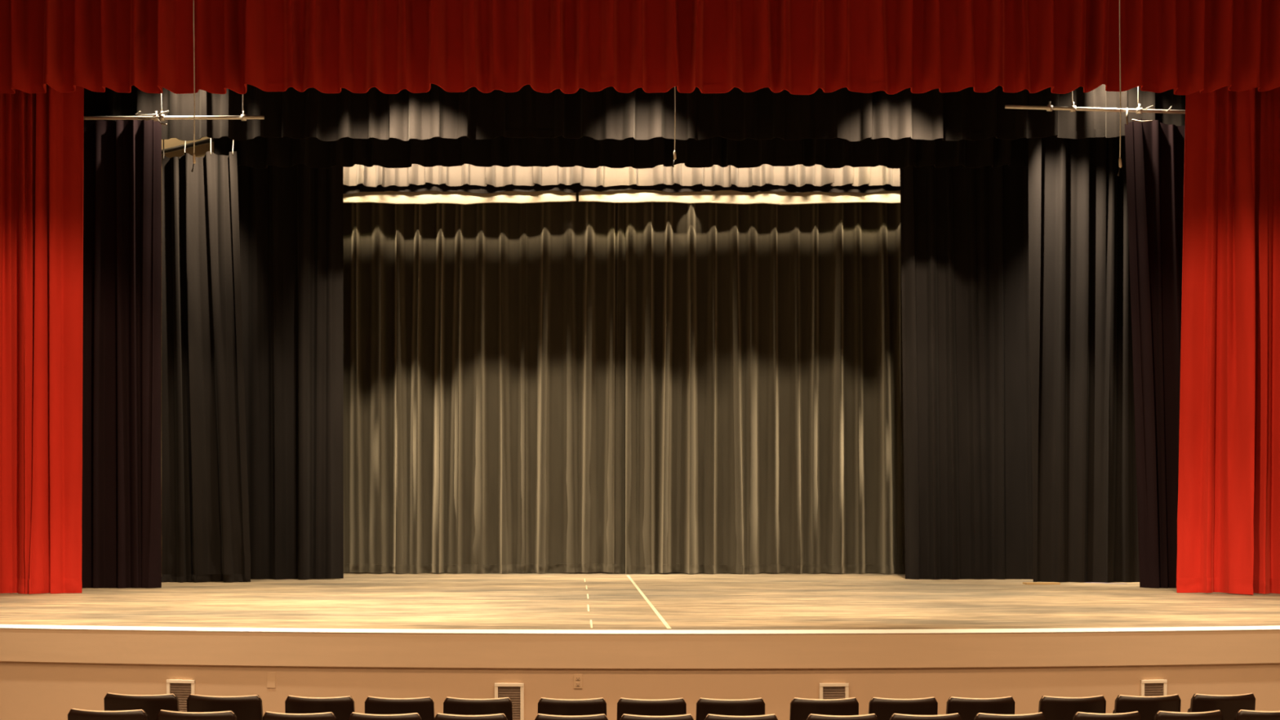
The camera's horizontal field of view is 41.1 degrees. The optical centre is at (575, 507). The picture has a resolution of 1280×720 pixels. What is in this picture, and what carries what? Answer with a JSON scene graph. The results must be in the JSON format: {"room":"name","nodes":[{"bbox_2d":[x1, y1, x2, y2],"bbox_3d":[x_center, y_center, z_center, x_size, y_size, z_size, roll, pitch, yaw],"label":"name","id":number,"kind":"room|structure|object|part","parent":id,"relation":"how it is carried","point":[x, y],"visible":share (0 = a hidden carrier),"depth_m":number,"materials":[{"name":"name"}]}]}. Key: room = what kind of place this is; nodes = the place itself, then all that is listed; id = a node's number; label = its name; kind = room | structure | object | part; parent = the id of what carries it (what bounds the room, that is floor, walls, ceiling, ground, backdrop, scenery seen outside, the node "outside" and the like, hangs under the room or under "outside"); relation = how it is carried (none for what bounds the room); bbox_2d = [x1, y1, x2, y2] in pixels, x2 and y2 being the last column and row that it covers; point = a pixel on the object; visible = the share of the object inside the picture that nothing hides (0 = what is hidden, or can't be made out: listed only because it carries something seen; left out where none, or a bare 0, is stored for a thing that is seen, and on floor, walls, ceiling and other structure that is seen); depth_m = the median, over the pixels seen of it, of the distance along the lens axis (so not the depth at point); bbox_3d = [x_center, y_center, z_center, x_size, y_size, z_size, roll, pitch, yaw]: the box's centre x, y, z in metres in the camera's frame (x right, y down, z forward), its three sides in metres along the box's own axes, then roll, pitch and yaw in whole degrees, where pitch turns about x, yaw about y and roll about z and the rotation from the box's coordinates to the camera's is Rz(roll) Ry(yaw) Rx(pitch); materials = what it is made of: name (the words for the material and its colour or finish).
{"room":"event venue","nodes":[
{"label":"event venue","id":0,"kind":"room"},
{"bbox_2d":[161,137,213,158],"bbox_3d":[0.700,-2.950,27.700,21.000,10.300,0.200,0,0,0],"label":"wall","id":1,"kind":"structure","parent":0,"point":[201,150],"depth_m":27.60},
{"bbox_2d":[161,137,213,154],"bbox_3d":[-6.437,-5.807,27.555,1.416,0.402,0.070,0,0,0],"label":"conduit","id":2,"kind":"object","parent":1,"relation":"attached to","point":[206,140],"visible":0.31,"depth_m":27.53,"materials":[{"name":"metal"}]},
{"bbox_2d":[0,572,1279,630],"bbox_3d":[0.700,1.025,20.788,21.000,0.050,13.625,0,0,0],"label":"floor","id":3,"kind":"structure","parent":0,"point":[362,600],"depth_m":17.54,"materials":[{"name":"beige wood"}]},
{"bbox_2d":[626,575,671,628],"bbox_3d":[0.778,0.999,19.745,0.037,0.002,11.203,0,0,0],"label":"tape","id":4,"kind":"object","parent":3,"relation":"on","point":[648,602],"visible":1,"depth_m":17.44,"materials":[{"name":"plastic"}]},
{"bbox_2d":[1022,582,1060,584],"bbox_3d":[6.105,0.988,22.358,0.440,0.025,0.200,0,0,0],"label":"board","id":5,"kind":"object","parent":3,"relation":"on","point":[1024,583],"visible":1,"depth_m":22.26,"materials":[{"name":"brown wood"}]},
{"bbox_2d":[1028,135,1139,582],"bbox_3d":[6.870,-2.044,22.923,1.511,6.082,0.228,0,0,2],"label":"curtain","id":6,"kind":"object","parent":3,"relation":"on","point":[1085,513],"visible":0.91,"depth_m":22.95,"materials":[{"name":"black fabric"}]},
{"bbox_2d":[1124,118,1185,588],"bbox_3d":[7.518,-1.929,21.314,1.245,5.855,0.207,0,0,0],"label":"curtain","id":7,"kind":"object","parent":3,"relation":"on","point":[1155,149],"visible":0.52,"depth_m":21.32,"materials":[{"name":"black fabric"}]},
{"bbox_2d":[0,661,1279,719],"bbox_3d":[0.700,1.625,15.176,21.000,1.150,2.467,0,0,0],"label":"wall","id":8,"kind":"structure","parent":0,"point":[29,691],"depth_m":14.10,"materials":[{"name":"beige paint"}]},
{"bbox_2d":[166,679,195,711],"bbox_3d":[-3.302,1.748,14.283,0.246,0.620,0.024,0,0,10],"label":"air vent","id":9,"kind":"object","parent":8,"relation":"in","point":[182,689],"visible":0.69,"depth_m":14.28,"materials":[{"name":"beige metal"}]},
{"bbox_2d":[169,683,191,711],"bbox_3d":[-3.301,1.748,14.289,0.201,0.575,0.011,0,0,10],"label":"grille","id":10,"kind":"object","parent":9,"relation":"attached to","point":[182,691],"depth_m":14.28,"materials":[{"name":"beige metal"}]},
{"bbox_3d":[-3.302,1.748,14.283,0.246,0.620,0.024,0,0,10],"label":"frame","id":11,"kind":"part","parent":9,"relation":"part of","materials":[{"name":"beige metal"}]},
{"bbox_2d":[266,671,275,688],"bbox_3d":[-2.525,1.429,14.175,0.072,0.130,0.003,0,0,8],"label":"cover plate","id":12,"kind":"object","parent":8,"relation":"attached to","point":[270,675],"visible":1,"depth_m":14.17,"materials":[{"name":"beige plastic"}]},
{"bbox_2d":[494,683,524,719],"bbox_3d":[-0.541,1.744,13.972,0.240,0.620,0.024,0,0,3],"label":"air vent","id":13,"kind":"object","parent":8,"relation":"in","point":[515,691],"visible":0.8,"depth_m":13.97,"materials":[{"name":"beige metal"}]},
{"bbox_2d":[497,686,519,719],"bbox_3d":[-0.541,1.744,13.978,0.196,0.575,0.011,0,0,3],"label":"grille","id":14,"kind":"object","parent":13,"relation":"attached to","point":[513,692],"depth_m":13.97,"materials":[{"name":"brown metal"}]},
{"bbox_2d":[573,674,582,688],"bbox_3d":[0.022,1.418,13.952,0.072,0.116,0.011,0,0,2],"label":"electrical outlet","id":15,"kind":"object","parent":8,"relation":"attached to","point":[577,677],"visible":1,"depth_m":13.95,"materials":[{"name":"beige plastic"}]},
{"bbox_2d":[0,627,1279,668],"bbox_3d":[0.700,1.166,15.078,21.000,0.288,2.307,0,0,0],"label":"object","id":16,"kind":"structure","parent":8,"relation":"attached to","point":[215,647],"depth_m":14.07,"materials":[{"name":"beige paint"}]},
{"bbox_2d":[0,624,1279,633],"bbox_3d":[0.700,1.012,15.093,21.000,0.028,2.344,0,0,0],"label":"trim","id":17,"kind":"structure","parent":8,"relation":"attached to","point":[13,626],"depth_m":14.07,"materials":[{"name":"white metal"}]},
{"bbox_2d":[819,683,848,698],"bbox_3d":[2.115,1.743,13.960,0.240,0.620,0.024,0,0,-3],"label":"air vent","id":18,"kind":"object","parent":8,"relation":"in","point":[827,691],"visible":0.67,"depth_m":13.96,"materials":[{"name":"beige metal"}]},
{"bbox_2d":[822,686,844,698],"bbox_3d":[2.115,1.743,13.966,0.195,0.575,0.011,0,0,-3],"label":"grille","id":19,"kind":"object","parent":18,"relation":"attached to","point":[828,692],"depth_m":13.96,"materials":[{"name":"metal"}]},
{"bbox_2d":[1140,679,1167,696],"bbox_3d":[4.825,1.743,14.238,0.228,0.620,0.024,0,0,-9],"label":"air vent","id":20,"kind":"object","parent":8,"relation":"in","point":[1148,687],"visible":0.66,"depth_m":14.24,"materials":[{"name":"beige metal"}]},
{"bbox_2d":[1144,683,1163,696],"bbox_3d":[4.824,1.743,14.244,0.183,0.575,0.011,0,0,-9],"label":"grille","id":21,"kind":"object","parent":20,"relation":"attached to","point":[1150,689],"depth_m":14.24,"materials":[{"name":"brown metal"}]},
{"bbox_3d":[0.700,-8.200,7.950,21.400,0.200,22.300,0,0,0],"label":"ceiling","id":22,"kind":"structure","parent":0,"visible":0},
{"bbox_2d":[191,0,195,172],"bbox_3d":[-4.229,-5.911,18.900,0.052,4.378,0.032,0,0,0],"label":"microphone","id":23,"kind":"object","parent":22,"relation":"hanging from","point":[193,154],"visible":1,"depth_m":18.90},
{"bbox_2d":[1117,0,1121,176],"bbox_3d":[6.026,-5.889,18.900,0.052,4.422,0.032,0,0,0],"label":"microphone","id":24,"kind":"object","parent":22,"relation":"hanging from","point":[1119,159],"visible":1,"depth_m":18.90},
{"bbox_3d":[0.700,-8.200,23.450,21.400,0.200,8.700,0,0,0],"label":"ceiling","id":25,"kind":"structure","parent":0,"visible":0},
{"bbox_2d":[0,84,84,594],"bbox_3d":[-6.978,-3.545,19.887,2.446,9.090,0.333,0,0,0],"label":"curtain","id":26,"kind":"object","parent":25,"relation":"hanging from","point":[42,134],"visible":0.84,"depth_m":19.89,"materials":[{"name":"red fabric"}]},
{"bbox_2d":[84,93,264,124],"bbox_3d":[-5.249,-6.418,21.150,2.777,3.364,0.100,0,0,0],"label":"batten","id":27,"kind":"object","parent":25,"relation":"hanging from","point":[161,117],"visible":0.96,"depth_m":21.14,"materials":[{"name":"metal"}]},
{"bbox_2d":[81,120,161,588],"bbox_3d":[-5.937,-1.920,21.298,1.508,5.841,0.216,0,0,0],"label":"curtain","id":28,"kind":"object","parent":27,"relation":"hanging from","point":[122,489],"visible":0.61,"depth_m":21.30,"materials":[{"name":"black fabric"}]},
{"bbox_2d":[161,137,250,582],"bbox_3d":[-4.971,-2.070,22.933,1.200,6.144,0.239,0,0,0],"label":"curtain","id":29,"kind":"object","parent":25,"relation":"hanging from","point":[206,531],"visible":1,"depth_m":22.98,"materials":[{"name":"black fabric"}]},
{"bbox_2d":[237,164,343,579],"bbox_3d":[-4.099,-3.545,23.851,1.674,9.090,0.299,0,0,0],"label":"curtain","id":30,"kind":"object","parent":25,"relation":"hanging from","point":[291,218],"visible":0.59,"depth_m":23.89,"materials":[{"name":"black fabric"}]},
{"bbox_2d":[342,190,576,204],"bbox_3d":[-2.045,-6.302,25.424,4.112,3.576,0.058,0,0,0],"label":"stage light","id":31,"kind":"object","parent":25,"relation":"hanging from","point":[388,197],"visible":0.18,"depth_m":25.42,"materials":[{"name":"white"}]},
{"bbox_2d":[342,192,625,573],"bbox_3d":[-1.559,-3.545,25.898,4.709,9.091,0.558,0,0,0],"label":"curtain","id":32,"kind":"object","parent":25,"relation":"hanging from","point":[484,344],"visible":0.59,"depth_m":26.05,"materials":[{"name":"beige fabric"}]},
{"bbox_2d":[342,163,900,186],"bbox_3d":[0.711,-6.418,25.144,9.573,3.344,0.293,0,0,0],"label":"curtain","id":33,"kind":"object","parent":25,"relation":"hanging from","point":[798,175],"visible":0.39,"depth_m":25.24,"materials":[{"name":"beige fabric"}]},
{"bbox_2d":[342,182,900,194],"bbox_3d":[0.713,-6.376,25.343,9.609,3.428,0.067,0,0,0],"label":"curtain","id":34,"kind":"object","parent":25,"relation":"hanging from","point":[575,188],"visible":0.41,"depth_m":25.35,"materials":[{"name":"fabric"}]},
{"bbox_2d":[84,83,1185,142],"bbox_3d":[0.823,-6.372,21.623,15.768,3.436,0.235,0,0,0],"label":"curtain","id":35,"kind":"object","parent":25,"relation":"hanging from","point":[762,113],"visible":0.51,"depth_m":21.68,"materials":[{"name":"fabric"}]},
{"bbox_2d":[0,0,1279,95],"bbox_3d":[0.701,-6.420,19.449,17.802,3.341,0.473,0,0,0],"label":"valance","id":36,"kind":"object","parent":25,"relation":"hanging from","point":[391,46],"visible":1,"depth_m":19.58,"materials":[{"name":"red fabric"}]},
{"bbox_2d":[672,86,675,167],"bbox_3d":[1.193,-6.107,20.600,0.052,3.986,0.032,0,0,0],"label":"microphone","id":37,"kind":"object","parent":25,"relation":"hanging from","point":[674,151],"visible":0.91,"depth_m":20.60,"materials":[{"name":"black metal"}]},
{"bbox_2d":[578,189,900,204],"bbox_3d":[2.791,-6.301,25.415,5.483,3.578,0.068,0,0,0],"label":"stage light","id":38,"kind":"object","parent":25,"relation":"hanging from","point":[633,196],"visible":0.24,"depth_m":25.41,"materials":[{"name":"white"}]},
{"bbox_2d":[625,202,905,574],"bbox_3d":[3.169,-3.544,25.837,4.830,9.092,0.439,0,0,0],"label":"curtain","id":39,"kind":"object","parent":25,"relation":"hanging from","point":[764,423],"visible":0.7,"depth_m":25.95,"materials":[{"name":"beige fabric"}]},
{"bbox_2d":[900,164,1033,579],"bbox_3d":[5.590,-3.546,23.899,2.131,9.089,0.205,0,0,0],"label":"curtain","id":40,"kind":"object","parent":25,"relation":"hanging from","point":[968,476],"visible":0.67,"depth_m":23.91,"materials":[{"name":"black fabric"}]},
{"bbox_2d":[1004,86,1185,124],"bbox_3d":[6.703,-6.422,21.145,2.746,3.356,0.110,0,0,0],"label":"batten","id":41,"kind":"object","parent":25,"relation":"hanging from","point":[1073,108],"visible":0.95,"depth_m":21.14,"materials":[{"name":"metal"}]},
{"bbox_2d":[1176,85,1279,595],"bbox_3d":[8.335,-3.546,19.792,2.530,9.087,0.590,0,0,0],"label":"curtain","id":42,"kind":"object","parent":25,"relation":"hanging from","point":[1228,512],"visible":0.86,"depth_m":19.91,"materials":[{"name":"red fabric"}]},
{"bbox_3d":[0.700,2.250,6.655,21.000,0.100,19.310,0,0,0],"label":"floor","id":43,"kind":"structure","parent":0,"visible":0},
{"bbox_2d":[67,707,147,719],"bbox_3d":[-3.075,1.762,11.329,0.556,0.877,0.300,0,0,8],"label":"seat","id":44,"kind":"object","parent":43,"relation":"on","point":[74,713],"visible":1,"depth_m":11.20,"materials":[{"name":"leather"}]},
{"bbox_3d":[-3.090,1.338,11.225,0.519,0.030,0.069,0,0,8],"label":"edge trim","id":45,"kind":"part","parent":44,"relation":"part of","materials":[{"name":"beige wood"}]},
{"bbox_2d":[103,692,179,719],"bbox_3d":[-3.097,1.762,12.283,0.562,0.877,0.300,0,0,9],"label":"seat","id":46,"kind":"object","parent":43,"relation":"on","point":[152,704],"visible":0.71,"depth_m":12.15,"materials":[{"name":"paint"}]},
{"bbox_3d":[-3.112,1.338,12.179,0.524,0.030,0.069,0,0,9],"label":"edge trim","id":47,"kind":"part","parent":46,"relation":"part of","materials":[{"name":"beige wood"}]},
{"bbox_2d":[156,709,236,719],"bbox_3d":[-2.472,1.762,11.249,0.546,0.877,0.300,0,0,7],"label":"seat","id":48,"kind":"object","parent":43,"relation":"on","point":[162,714],"visible":1,"depth_m":11.12,"materials":[{"name":"paint"}]},
{"bbox_3d":[-2.485,1.338,11.144,0.509,0.030,0.069,0,0,7],"label":"edge trim","id":49,"kind":"part","parent":48,"relation":"part of","materials":[{"name":"plastic"}]},
{"bbox_2d":[186,693,262,719],"bbox_3d":[-2.486,1.762,12.198,0.558,0.877,0.300,0,0,7],"label":"seat","id":50,"kind":"object","parent":43,"relation":"on","point":[244,707],"visible":0.83,"depth_m":12.07,"materials":[{"name":"leather"}]},
{"bbox_3d":[-2.499,1.338,12.094,0.521,0.030,0.069,0,0,7],"label":"edge trim","id":51,"kind":"part","parent":50,"relation":"part of","materials":[{"name":"beige wood"}]},
{"bbox_2d":[262,711,336,719],"bbox_3d":[-1.789,1.762,11.175,0.496,0.877,0.300,0,0,5],"label":"seat","id":52,"kind":"object","parent":43,"relation":"on","point":[268,715],"visible":1,"depth_m":11.04,"materials":[{"name":"paint"}]},
{"bbox_3d":[-1.799,1.338,11.070,0.463,0.030,0.069,0,0,5],"label":"edge trim","id":53,"kind":"part","parent":52,"relation":"part of","materials":[{"name":"beige wood"}]},
{"bbox_2d":[284,695,355,719],"bbox_3d":[-1.798,1.762,12.120,0.504,0.877,0.300,0,0,6],"label":"seat","id":54,"kind":"object","parent":43,"relation":"on","point":[342,707],"visible":0.84,"depth_m":11.99,"materials":[{"name":"paint"}]},
{"bbox_3d":[-1.809,1.338,12.015,0.470,0.030,0.069,0,0,6],"label":"edge trim","id":55,"kind":"part","parent":54,"relation":"part of","materials":[{"name":"beige wood"}]},
{"bbox_2d":[348,711,422,719],"bbox_3d":[-1.227,1.762,11.126,0.486,0.877,0.300,0,0,4],"label":"seat","id":56,"kind":"object","parent":43,"relation":"on","point":[353,716],"visible":1,"depth_m":11.00,"materials":[{"name":"paint"}]},
{"bbox_3d":[-1.235,1.338,11.021,0.454,0.030,0.069,0,0,4],"label":"edge trim","id":57,"kind":"part","parent":56,"relation":"part of","materials":[{"name":"beige wood"}]},
{"bbox_2d":[364,696,434,719],"bbox_3d":[-1.232,1.762,12.070,0.501,0.877,0.300,0,0,4],"label":"seat","id":58,"kind":"object","parent":43,"relation":"on","point":[424,706],"visible":0.76,"depth_m":11.94,"materials":[{"name":"paint"}]},
{"bbox_3d":[-1.240,1.338,11.965,0.467,0.030,0.069,0,0,4],"label":"edge trim","id":59,"kind":"part","parent":58,"relation":"part of","materials":[{"name":"beige wood"}]},
{"bbox_2d":[433,712,507,719],"bbox_3d":[-0.672,1.762,11.090,0.491,0.877,0.300,0,0,3],"label":"seat","id":60,"kind":"object","parent":43,"relation":"on","point":[438,716],"visible":1,"depth_m":10.96,"materials":[{"name":"paint"}]},
{"bbox_3d":[-0.678,1.338,10.985,0.458,0.030,0.069,0,0,3],"label":"edge trim","id":61,"kind":"part","parent":60,"relation":"part of","materials":[{"name":"beige wood"}]},
{"bbox_2d":[443,697,512,719],"bbox_3d":[-0.679,1.762,12.032,0.496,0.877,0.300,0,0,3],"label":"seat","id":62,"kind":"object","parent":43,"relation":"on","point":[451,705],"visible":0.88,"depth_m":11.91,"materials":[{"name":"paint"}]},
{"bbox_3d":[-0.685,1.338,11.927,0.463,0.030,0.069,0,0,3],"label":"edge trim","id":63,"kind":"part","parent":62,"relation":"part of","materials":[{"name":"beige wood"}]},
{"bbox_2d":[534,713,608,719],"bbox_3d":[-0.024,1.762,11.063,0.489,0.877,0.300,0,0,2],"label":"seat","id":64,"kind":"object","parent":43,"relation":"on","point":[540,716],"visible":1,"depth_m":10.94,"materials":[{"name":"paint"}]},
{"bbox_3d":[-0.027,1.338,10.957,0.456,0.030,0.069,0,0,2],"label":"edge trim","id":65,"kind":"part","parent":64,"relation":"part of","materials":[{"name":"beige wood"}]},
{"bbox_2d":[537,697,606,715],"bbox_3d":[-0.020,1.762,12.003,0.495,0.877,0.300,0,0,2],"label":"seat","id":66,"kind":"object","parent":43,"relation":"on","point":[564,707],"visible":0.78,"depth_m":11.87,"materials":[{"name":"leather"}]},
{"bbox_3d":[-0.023,1.338,11.898,0.461,0.030,0.069,0,0,2],"label":"edge trim","id":67,"kind":"part","parent":66,"relation":"part of","materials":[{"name":"plastic"}]},
{"bbox_2d":[617,697,686,719],"bbox_3d":[0.534,1.762,11.991,0.496,0.877,0.300,0,0,1],"label":"seat","id":68,"kind":"object","parent":43,"relation":"on","point":[677,706],"visible":0.84,"depth_m":11.87,"materials":[{"name":"paint"}]},
{"bbox_3d":[0.533,1.338,11.886,0.463,0.030,0.069,0,0,1],"label":"edge trim","id":69,"kind":"part","parent":68,"relation":"part of","materials":[{"name":"plastic"}]},
{"bbox_2d":[619,713,693,719],"bbox_3d":[0.526,1.762,11.051,0.493,0.877,0.300,0,0,1],"label":"seat","id":70,"kind":"object","parent":43,"relation":"on","point":[624,717],"visible":1,"depth_m":10.93,"materials":[{"name":"paint"}]},
{"bbox_3d":[0.525,1.338,10.946,0.460,0.030,0.069,0,0,1],"label":"edge trim","id":71,"kind":"part","parent":70,"relation":"part of","materials":[{"name":"beige wood"}]},
{"bbox_2d":[695,697,764,719],"bbox_3d":[1.084,1.762,11.992,0.492,0.877,0.300,0,0,-1],"label":"seat","id":72,"kind":"object","parent":43,"relation":"on","point":[704,706],"visible":0.92,"depth_m":11.87,"materials":[{"name":"leather"}]},
{"bbox_3d":[1.085,1.338,11.886,0.458,0.030,0.069,0,0,-1],"label":"edge trim","id":73,"kind":"part","parent":72,"relation":"part of","materials":[{"name":"beige wood"}]},
{"bbox_2d":[704,713,777,719],"bbox_3d":[1.067,1.762,11.051,0.488,0.877,0.300,0,0,-1],"label":"seat","id":74,"kind":"object","parent":43,"relation":"on","point":[709,717],"visible":1,"depth_m":10.93,"materials":[{"name":"paint"}]},
{"bbox_3d":[1.069,1.338,10.946,0.455,0.030,0.069,0,0,-1],"label":"edge trim","id":75,"kind":"part","parent":74,"relation":"part of","materials":[{"name":"beige wood"}]},
{"bbox_2d":[789,697,858,719],"bbox_3d":[1.740,1.762,12.007,0.490,0.877,0.300,0,0,-2],"label":"seat","id":76,"kind":"object","parent":43,"relation":"on","point":[801,708],"visible":0.91,"depth_m":11.88,"materials":[{"name":"leather"}]},
{"bbox_3d":[1.744,1.338,11.902,0.457,0.030,0.069,0,0,-2],"label":"edge trim","id":77,"kind":"part","parent":76,"relation":"part of","materials":[{"name":"beige wood"}]},
{"bbox_2d":[806,713,878,719],"bbox_3d":[1.718,1.762,11.066,0.476,0.877,0.300,0,0,-2],"label":"seat","id":78,"kind":"object","parent":43,"relation":"on","point":[873,716],"visible":1,"depth_m":10.94,"materials":[{"name":"paint"}]},
{"bbox_3d":[1.721,1.338,10.960,0.444,0.030,0.069,0,0,-2],"label":"edge trim","id":79,"kind":"part","parent":78,"relation":"part of","materials":[{"name":"beige wood"}]},
{"bbox_2d":[868,697,937,719],"bbox_3d":[2.295,1.762,12.033,0.494,0.877,0.300,0,0,-3],"label":"seat","id":80,"kind":"object","parent":43,"relation":"on","point":[883,708],"visible":0.87,"depth_m":11.91,"materials":[{"name":"leather"}]},
{"bbox_3d":[2.301,1.338,11.928,0.461,0.030,0.069,0,0,-3],"label":"edge trim","id":81,"kind":"part","parent":80,"relation":"part of","materials":[{"name":"plastic"}]},
{"bbox_2d":[889,712,961,719],"bbox_3d":[2.258,1.762,11.089,0.477,0.877,0.300,0,0,-3],"label":"seat","id":82,"kind":"object","parent":43,"relation":"on","point":[895,716],"visible":1,"depth_m":10.96,"materials":[{"name":"paint"}]},
{"bbox_3d":[2.264,1.338,10.984,0.445,0.030,0.069,0,0,-3],"label":"edge trim","id":83,"kind":"part","parent":82,"relation":"part of","materials":[{"name":"beige wood"}]},
{"bbox_2d":[946,696,1014,719],"bbox_3d":[2.846,1.762,12.071,0.494,0.877,0.300,0,0,-5],"label":"seat","id":84,"kind":"object","parent":43,"relation":"on","point":[967,708],"visible":0.87,"depth_m":11.94,"materials":[{"name":"paint"}]},
{"bbox_3d":[2.854,1.338,11.966,0.461,0.030,0.069,0,0,-5],"label":"edge trim","id":85,"kind":"part","parent":84,"relation":"part of","materials":[{"name":"plastic"}]},
{"bbox_2d":[973,711,1045,719],"bbox_3d":[2.809,1.762,11.125,0.477,0.877,0.300,0,0,-4],"label":"seat","id":86,"kind":"object","parent":43,"relation":"on","point":[980,716],"visible":1,"depth_m":10.99,"materials":[{"name":"paint"}]},
{"bbox_3d":[2.817,1.338,11.020,0.445,0.030,0.069,0,0,-4],"label":"edge trim","id":87,"kind":"part","parent":86,"relation":"part of","materials":[{"name":"beige wood"}]},
{"bbox_2d":[1038,694,1106,719],"bbox_3d":[3.508,1.762,12.131,0.490,0.877,0.300,0,0,-6],"label":"seat","id":88,"kind":"object","parent":43,"relation":"on","point":[1053,708],"visible":0.83,"depth_m":12.00,"materials":[{"name":"paint"}]},
{"bbox_3d":[3.518,1.338,12.027,0.457,0.030,0.069,0,0,-6],"label":"edge trim","id":89,"kind":"part","parent":88,"relation":"part of","materials":[{"name":"beige wood"}]},
{"bbox_2d":[1072,711,1141,719],"bbox_3d":[3.456,1.762,11.181,0.463,0.877,0.300,0,0,-6],"label":"seat","id":90,"kind":"object","parent":43,"relation":"on","point":[1135,715],"visible":1,"depth_m":11.05,"materials":[{"name":"paint"}]},
{"bbox_3d":[3.466,1.338,11.076,0.431,0.030,0.069,0,0,-6],"label":"edge trim","id":91,"kind":"part","parent":90,"relation":"part of","materials":[{"name":"beige wood"}]},
{"bbox_2d":[1112,693,1181,719],"bbox_3d":[4.060,1.762,12.195,0.489,0.877,0.300,0,0,-7],"label":"seat","id":92,"kind":"object","parent":43,"relation":"on","point":[1147,707],"visible":0.8,"depth_m":12.06,"materials":[{"name":"leather"}]},
{"bbox_3d":[4.073,1.338,12.090,0.456,0.030,0.069,0,0,-7],"label":"edge trim","id":93,"kind":"part","parent":92,"relation":"part of","materials":[{"name":"beige wood"}]},
{"bbox_2d":[1153,710,1223,719],"bbox_3d":[4.006,1.762,11.241,0.473,0.877,0.300,0,0,-7],"label":"seat","id":94,"kind":"object","parent":43,"relation":"on","point":[1216,714],"visible":1,"depth_m":11.11,"materials":[{"name":"leather"}]},
{"bbox_3d":[4.019,1.338,11.136,0.441,0.030,0.069,0,0,-7],"label":"edge trim","id":95,"kind":"part","parent":94,"relation":"part of","materials":[{"name":"beige wood"}]},
{"bbox_2d":[1186,693,1255,719],"bbox_3d":[4.623,1.762,12.272,0.489,0.877,0.300,0,0,-8],"label":"seat","id":96,"kind":"object","parent":43,"relation":"on","point":[1228,705],"visible":0.84,"depth_m":12.14,"materials":[{"name":"paint"}]},
{"bbox_3d":[4.638,1.338,12.168,0.456,0.030,0.069,0,0,-8],"label":"edge trim","id":97,"kind":"part","parent":96,"relation":"part of","materials":[{"name":"beige wood"}]},
{"bbox_2d":[1234,709,1279,719],"bbox_3d":[4.560,1.762,11.312,0.473,0.877,0.300,0,0,-8],"label":"seat","id":98,"kind":"object","parent":43,"relation":"on","point":[1242,714],"visible":1,"depth_m":11.17,"materials":[{"name":"paint"}]},
{"bbox_3d":[4.575,1.338,11.208,0.441,0.030,0.069,0,0,-8],"label":"edge trim","id":99,"kind":"part","parent":98,"relation":"part of","materials":[{"name":"beige wood"}]}
]}

